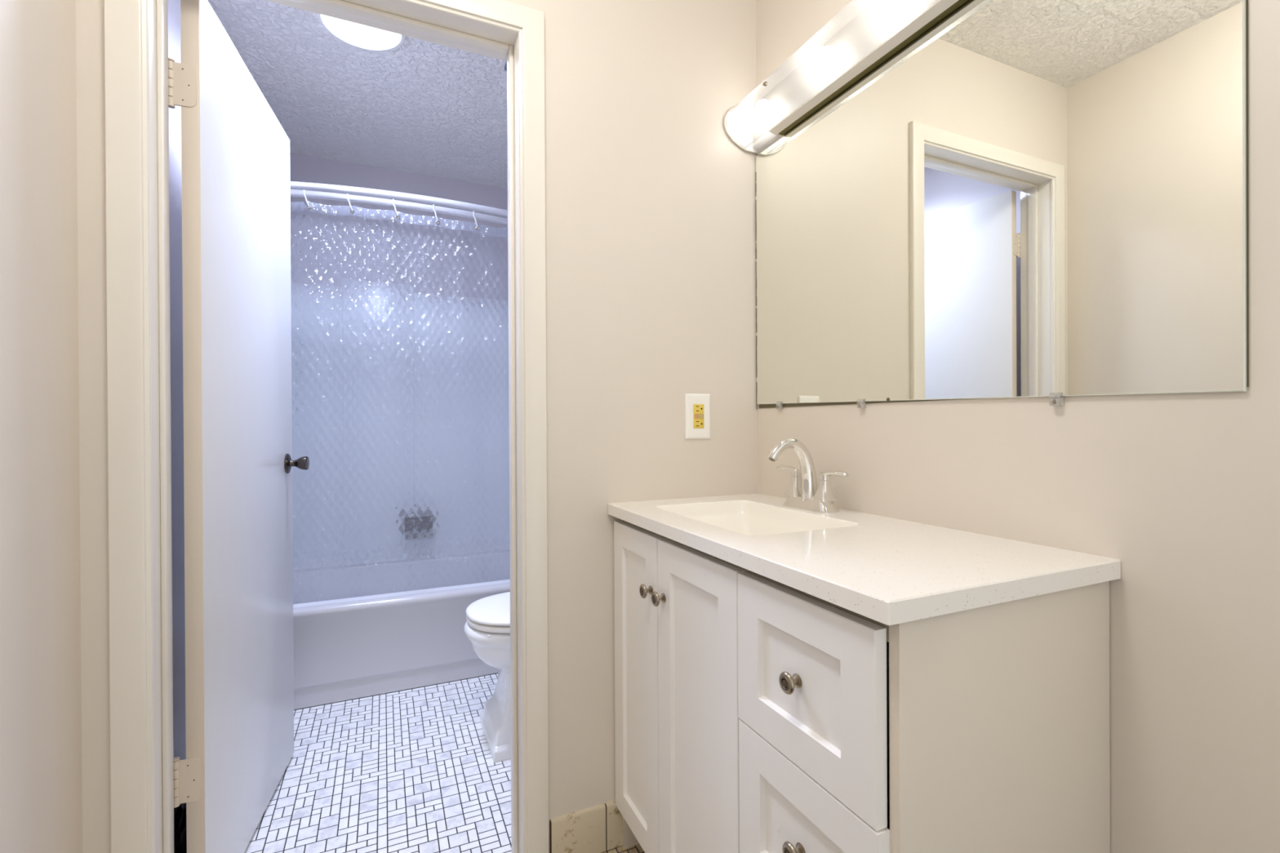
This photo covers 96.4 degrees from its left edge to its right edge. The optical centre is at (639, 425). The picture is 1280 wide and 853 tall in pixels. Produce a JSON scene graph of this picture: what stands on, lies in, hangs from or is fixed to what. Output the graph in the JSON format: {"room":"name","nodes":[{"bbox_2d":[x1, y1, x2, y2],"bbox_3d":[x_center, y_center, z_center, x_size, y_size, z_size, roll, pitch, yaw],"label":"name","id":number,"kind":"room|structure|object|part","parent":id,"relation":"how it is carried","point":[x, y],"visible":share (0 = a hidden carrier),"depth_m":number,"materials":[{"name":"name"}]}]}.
{"room":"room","nodes":[
{"label":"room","id":0,"kind":"room"},
{"bbox_2d":[0,0,186,852],"bbox_3d":[-1.017,-0.113,0.887,0.100,2.440,4.270,0,0,-24],"label":"wall","id":1,"kind":"structure","parent":0,"point":[41,796],"depth_m":0.95,"materials":[{"name":"paint"}]},
{"bbox_2d":[207,0,507,188],"bbox_3d":[-0.285,-1.387,1.215,1.718,0.100,4.270,0,0,-24],"label":"ceiling","id":2,"kind":"structure","parent":0,"point":[417,106],"depth_m":2.32,"materials":[{"name":"white paint"}]},
{"bbox_2d":[315,13,405,51],"bbox_3d":[-0.914,-1.323,1.881,0.268,0.028,0.268,0,0,-24],"label":"recessed light","id":3,"kind":"object","parent":2,"relation":"in","point":[360,36],"visible":0.52,"depth_m":1.92,"materials":[{"name":"white glass"}]},
{"bbox_2d":[289,153,507,237],"bbox_3d":[-1.132,-0.119,3.121,1.518,2.440,0.100,0,0,-24],"label":"wall","id":4,"kind":"structure","parent":0,"point":[303,168],"depth_m":3.00,"materials":[{"name":"paint"}]},
{"bbox_2d":[75,0,758,852],"bbox_3d":[-0.371,-0.118,1.424,1.518,2.440,0.120,0,0,-24],"label":"wall","id":5,"kind":"structure","parent":0,"point":[651,201],"depth_m":1.49,"materials":[{"name":"paint"}]},
{"bbox_2d":[168,0,309,852],"bbox_3d":[-1.047,0.071,1.565,0.098,2.036,0.710,0,0,-16],"label":"door","id":6,"kind":"structure","parent":5,"relation":"in","point":[238,463],"depth_m":1.40,"materials":[{"name":"paint"}]},
{"bbox_3d":[-1.105,0.123,1.852,0.057,0.044,0.045,0,0,-24],"label":"knob","id":7,"kind":"part","parent":6,"relation":"part of","materials":[{"name":"grey metal"}]},
{"bbox_2d":[103,0,549,852],"bbox_3d":[-0.637,0.046,1.296,0.836,2.116,0.136,0,0,-24],"label":"door frame","id":8,"kind":"structure","parent":5,"relation":"attached to","point":[126,33],"depth_m":1.11,"materials":[{"name":"paint"}]},
{"bbox_2d":[156,0,518,852],"bbox_3d":[-0.645,0.076,1.308,0.714,2.056,0.033,0,0,-24],"label":"door frame","id":9,"kind":"structure","parent":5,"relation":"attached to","point":[340,6],"depth_m":1.17,"materials":[{"name":"paint"}]},
{"bbox_2d":[549,800,622,852],"bbox_3d":[0.057,1.039,1.545,0.612,0.121,0.011,0,0,-24],"label":"baseboard","id":10,"kind":"structure","parent":5,"relation":"attached to","point":[598,828],"depth_m":1.46,"materials":[{"name":"tile"}]},
{"bbox_2d":[684,393,710,439],"bbox_3d":[0.163,-0.025,1.592,0.080,0.126,0.009,0,0,-24],"label":"wall outlet","id":11,"kind":"object","parent":5,"relation":"attached to","point":[697,406],"visible":1,"depth_m":1.59,"materials":[{"name":"white plastic"}]},
{"bbox_2d":[693,404,703,428],"bbox_3d":[0.163,-0.025,1.591,0.034,0.067,0.003,0,0,-24],"label":"receptacle","id":12,"kind":"object","parent":11,"relation":"attached to","point":[698,409],"depth_m":1.59,"materials":[{"name":"yellow plastic"}]},
{"bbox_2d":[244,673,644,852],"bbox_3d":[-0.252,1.152,1.177,1.518,0.101,4.170,0,0,-24],"label":"floor","id":13,"kind":"structure","parent":0,"point":[411,771],"depth_m":1.77,"materials":[{"name":"grey tile"}]},
{"bbox_2d":[173,803,186,852],"bbox_3d":[-1.151,1.018,1.470,0.112,0.174,0.448,0,0,-24],"label":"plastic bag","id":14,"kind":"object","parent":13,"relation":"on","point":[180,812],"visible":0.13,"depth_m":1.36,"materials":[{"name":"black plastic"}]},
{"bbox_2d":[293,579,510,710],"bbox_3d":[-0.961,0.905,2.754,1.514,0.392,0.708,0,0,-24],"label":"bathtub","id":15,"kind":"object","parent":13,"relation":"on","point":[351,648],"visible":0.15,"depth_m":2.34,"materials":[{"name":"grey ceramic"}]},
{"bbox_2d":[293,579,510,608],"bbox_3d":[-0.969,0.875,2.772,1.514,0.332,0.668,0,0,-24],"label":"bathtub rim","id":16,"kind":"object","parent":15,"relation":"in","point":[307,605],"depth_m":2.40,"materials":[{"name":"white ceramic"}]},
{"bbox_2d":[463,591,511,762],"bbox_3d":[-0.264,0.722,2.119,0.747,0.755,0.454,0,0,-24],"label":"toilet","id":17,"kind":"object","parent":13,"relation":"on","point":[486,627],"visible":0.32,"depth_m":1.92,"materials":[{"name":"white ceramic"}]},
{"bbox_3d":[-0.328,0.764,2.090,0.605,0.156,0.378,0,0,-24],"label":"bowl","id":18,"kind":"part","parent":17,"relation":"part of","materials":[{"name":"white ceramic"}]},
{"bbox_3d":[-0.377,0.671,2.069,0.480,0.019,0.370,0,0,-24],"label":"seat","id":19,"kind":"part","parent":17,"relation":"part of","materials":[{"name":"white plastic"}]},
{"bbox_3d":[-0.376,0.647,2.069,0.485,0.020,0.374,0,0,-24],"label":"lid","id":20,"kind":"part","parent":17,"relation":"part of","materials":[{"name":"white plastic"}]},
{"bbox_2d":[613,519,1110,852],"bbox_3d":[0.312,0.665,1.174,0.482,0.870,0.888,0,0,-24],"label":"vanity cabinet","id":21,"kind":"object","parent":13,"relation":"on","point":[754,713],"visible":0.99,"depth_m":0.83,"materials":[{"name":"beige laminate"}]},
{"bbox_3d":[-0.006,0.618,1.376,0.019,0.740,0.256,0,0,-24],"label":"door","id":22,"kind":"part","parent":21,"relation":"part of","materials":[{"name":"white paint"}]},
{"bbox_3d":[0.004,0.369,1.271,0.003,0.025,0.025,0,0,-24],"label":"knob","id":23,"kind":"part","parent":21,"relation":"part of","materials":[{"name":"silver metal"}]},
{"bbox_3d":[0.014,0.369,1.276,0.023,0.031,0.031,0,0,-24],"label":"knob","id":24,"kind":"part","parent":21,"relation":"part of","materials":[{"name":"silver metal"}]},
{"bbox_3d":[0.030,0.369,1.214,0.003,0.025,0.025,0,0,-24],"label":"knob","id":25,"kind":"part","parent":21,"relation":"part of","materials":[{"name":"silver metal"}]},
{"bbox_3d":[0.040,0.369,1.219,0.023,0.031,0.031,0,0,-24],"label":"knob","id":26,"kind":"part","parent":21,"relation":"part of","materials":[{"name":"silver metal"}]},
{"bbox_3d":[0.111,0.618,1.115,0.019,0.740,0.308,0,0,-24],"label":"door","id":27,"kind":"part","parent":21,"relation":"part of","materials":[{"name":"white paint"}]},
{"bbox_3d":[0.210,0.375,0.830,0.003,0.025,0.025,0,0,-24],"label":"knob","id":28,"kind":"part","parent":21,"relation":"part of","materials":[{"name":"silver metal"}]},
{"bbox_3d":[0.214,0.621,0.827,0.003,0.025,0.025,0,0,-24],"label":"knob","id":29,"kind":"part","parent":21,"relation":"part of","materials":[{"name":"silver metal"}]},
{"bbox_3d":[0.221,0.375,0.835,0.023,0.031,0.031,0,0,-24],"label":"knob","id":30,"kind":"part","parent":21,"relation":"part of","materials":[{"name":"silver metal"}]},
{"bbox_3d":[0.225,0.621,0.831,0.023,0.031,0.031,0,0,-24],"label":"knob","id":31,"kind":"part","parent":21,"relation":"part of","materials":[{"name":"silver metal"}]},
{"bbox_3d":[0.234,0.372,0.835,0.019,0.245,0.297,0,0,-24],"label":"drawer","id":32,"kind":"part","parent":21,"relation":"part of","materials":[{"name":"white paint"}]},
{"bbox_3d":[0.237,0.619,0.835,0.019,0.246,0.300,0,0,-24],"label":"drawer","id":33,"kind":"part","parent":21,"relation":"part of","materials":[{"name":"white paint"}]},
{"bbox_2d":[608,493,1120,625],"bbox_3d":[0.318,0.258,1.171,0.473,0.112,0.906,0,0,-24],"label":"countertop","id":34,"kind":"structure","parent":21,"relation":"on","point":[886,571],"depth_m":0.89,"materials":[{"name":"white stone"}]},
{"bbox_2d":[655,501,858,535],"bbox_3d":[0.242,0.258,1.294,0.276,0.110,0.422,0,0,-24],"label":"sink basin","id":35,"kind":"object","parent":34,"relation":"in","point":[737,517],"depth_m":1.45,"materials":[{"name":"white ceramic"}]},
{"bbox_2d":[767,438,848,513],"bbox_3d":[0.410,0.115,1.380,0.179,0.171,0.179,0,0,21],"label":"faucet","id":36,"kind":"object","parent":34,"relation":"on","point":[803,491],"visible":1,"depth_m":1.36,"materials":[{"name":"silver metal"}]},
{"bbox_3d":[0.377,0.115,1.454,0.022,0.025,0.082,0,0,-24],"label":"lever","id":37,"kind":"part","parent":36,"relation":"part of","materials":[{"name":"silver metal"}]},
{"bbox_3d":[0.364,0.106,1.359,0.143,0.152,0.040,0,0,-24],"label":"spout","id":38,"kind":"part","parent":36,"relation":"part of","materials":[{"name":"silver metal"}]},
{"bbox_3d":[0.389,0.151,1.426,0.044,0.046,0.047,0,0,-24],"label":"handle","id":39,"kind":"part","parent":36,"relation":"part of","materials":[{"name":"silver metal"}]},
{"bbox_3d":[0.410,0.187,1.380,0.052,0.027,0.158,0,0,-24],"label":"plate","id":40,"kind":"part","parent":36,"relation":"part of","materials":[{"name":"silver metal"}]},
{"bbox_3d":[0.431,0.151,1.333,0.044,0.046,0.047,0,0,-24],"label":"handle","id":41,"kind":"part","parent":36,"relation":"part of","materials":[{"name":"silver metal"}]},
{"bbox_3d":[0.443,0.115,1.306,0.022,0.025,0.082,0,0,-24],"label":"lever","id":42,"kind":"part","parent":36,"relation":"part of","materials":[{"name":"silver metal"}]},
{"bbox_2d":[755,0,1279,852],"bbox_3d":[0.459,-0.122,1.550,0.100,2.440,4.270,0,0,-24],"label":"wall","id":43,"kind":"structure","parent":0,"point":[1183,490],"depth_m":0.81,"materials":[{"name":"paint"}]},
{"bbox_2d":[290,181,507,225],"bbox_3d":[-0.852,-0.928,2.491,1.526,0.090,0.266,0,0,-27],"label":"shower rod","id":44,"kind":"object","parent":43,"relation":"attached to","point":[295,186],"visible":0.48,"depth_m":2.34,"materials":[{"name":"white metal"}]},
{"bbox_2d":[302,190,311,208],"bbox_3d":[-1.330,-0.903,2.288,0.027,0.080,0.036,0,0,-24],"label":"curtain hook","id":45,"kind":"object","parent":44,"relation":"hanging from","point":[303,190],"visible":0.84,"depth_m":2.27,"materials":[{"name":"white plastic"}]},
{"bbox_3d":[-1.332,-0.908,2.287,0.021,0.070,0.036,0,0,-24],"label":"hook arm","id":46,"kind":"part","parent":45,"relation":"part of","materials":[{"name":"white plastic"}]},
{"bbox_2d":[346,193,354,213],"bbox_3d":[-1.179,-0.904,2.331,0.027,0.080,0.036,0,0,-24],"label":"curtain hook","id":47,"kind":"object","parent":44,"relation":"hanging from","point":[347,193],"visible":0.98,"depth_m":2.32,"materials":[{"name":"white plastic"}]},
{"bbox_3d":[-1.182,-0.909,2.330,0.021,0.070,0.036,0,0,-24],"label":"hook arm","id":48,"kind":"part","parent":47,"relation":"part of","materials":[{"name":"white plastic"}]},
{"bbox_2d":[392,199,399,217],"bbox_3d":[-1.019,-0.905,2.389,0.027,0.080,0.036,0,0,-24],"label":"curtain hook","id":49,"kind":"object","parent":44,"relation":"hanging from","point":[393,199],"visible":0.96,"depth_m":2.37,"materials":[{"name":"white plastic"}]},
{"bbox_2d":[290,201,510,604],"bbox_3d":[-0.866,-0.075,2.528,1.490,1.646,0.125,0,0,-27],"label":"shower curtain","id":50,"kind":"object","parent":44,"relation":"hanging from","point":[400,330],"visible":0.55,"depth_m":2.42,"materials":[{"name":"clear plastic"}]},
{"bbox_2d":[432,204,439,223],"bbox_3d":[-0.874,-0.906,2.454,0.027,0.080,0.036,0,0,-24],"label":"curtain hook","id":51,"kind":"object","parent":44,"relation":"hanging from","point":[433,204],"visible":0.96,"depth_m":2.44,"materials":[{"name":"white plastic"}]},
{"bbox_2d":[472,211,479,229],"bbox_3d":[-0.726,-0.907,2.533,0.027,0.080,0.036,0,0,-24],"label":"curtain hook","id":52,"kind":"object","parent":44,"relation":"hanging from","point":[473,211],"visible":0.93,"depth_m":2.52,"materials":[{"name":"white plastic"}]},
{"bbox_2d":[776,401,782,408],"bbox_3d":[0.384,-0.055,1.576,0.014,0.021,0.015,0,0,-24],"label":"mirror clip","id":53,"kind":"object","parent":43,"relation":"attached to","point":[779,406],"visible":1,"depth_m":1.57,"materials":[{"name":"white"}]},
{"bbox_2d":[724,0,973,153],"bbox_3d":[0.526,-0.860,1.122,0.119,0.144,1.156,0,0,-24],"label":"vanity light","id":54,"kind":"object","parent":43,"relation":"attached to","point":[885,28],"visible":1,"depth_m":1.33,"materials":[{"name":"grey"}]},
{"bbox_3d":[0.340,-0.864,1.562,0.055,0.044,0.044,0,0,-24],"label":"bulb","id":55,"kind":"part","parent":54,"relation":"part of","materials":[{"name":"white glass"}]},
{"bbox_3d":[0.438,-0.864,1.343,0.055,0.044,0.044,0,0,-24],"label":"bulb","id":56,"kind":"part","parent":54,"relation":"part of","materials":[{"name":"white glass"}]},
{"bbox_3d":[0.522,-0.863,1.155,0.055,0.044,0.044,0,0,-24],"label":"bulb","id":57,"kind":"part","parent":54,"relation":"part of","materials":[{"name":"white glass"}]},
{"bbox_2d":[857,399,866,408],"bbox_3d":[0.505,-0.050,1.306,0.014,0.021,0.015,0,0,-24],"label":"mirror clip","id":58,"kind":"object","parent":43,"relation":"attached to","point":[860,403],"visible":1,"depth_m":1.30,"materials":[{"name":"white"}]},
{"bbox_2d":[755,0,1248,408],"bbox_3d":[0.555,-0.415,1.198,0.008,0.742,1.040,0,0,-24],"label":"wall mirror","id":59,"kind":"object","parent":43,"relation":"attached to","point":[1028,198],"visible":1,"depth_m":0.98,"materials":[{"name":"silver mirror"}]},
{"bbox_2d":[1049,392,1063,405],"bbox_3d":[0.675,-0.043,0.928,0.014,0.021,0.015,0,0,-24],"label":"mirror clip","id":60,"kind":"object","parent":43,"relation":"attached to","point":[1055,399],"visible":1,"depth_m":0.92,"materials":[{"name":"white"}]}
]}

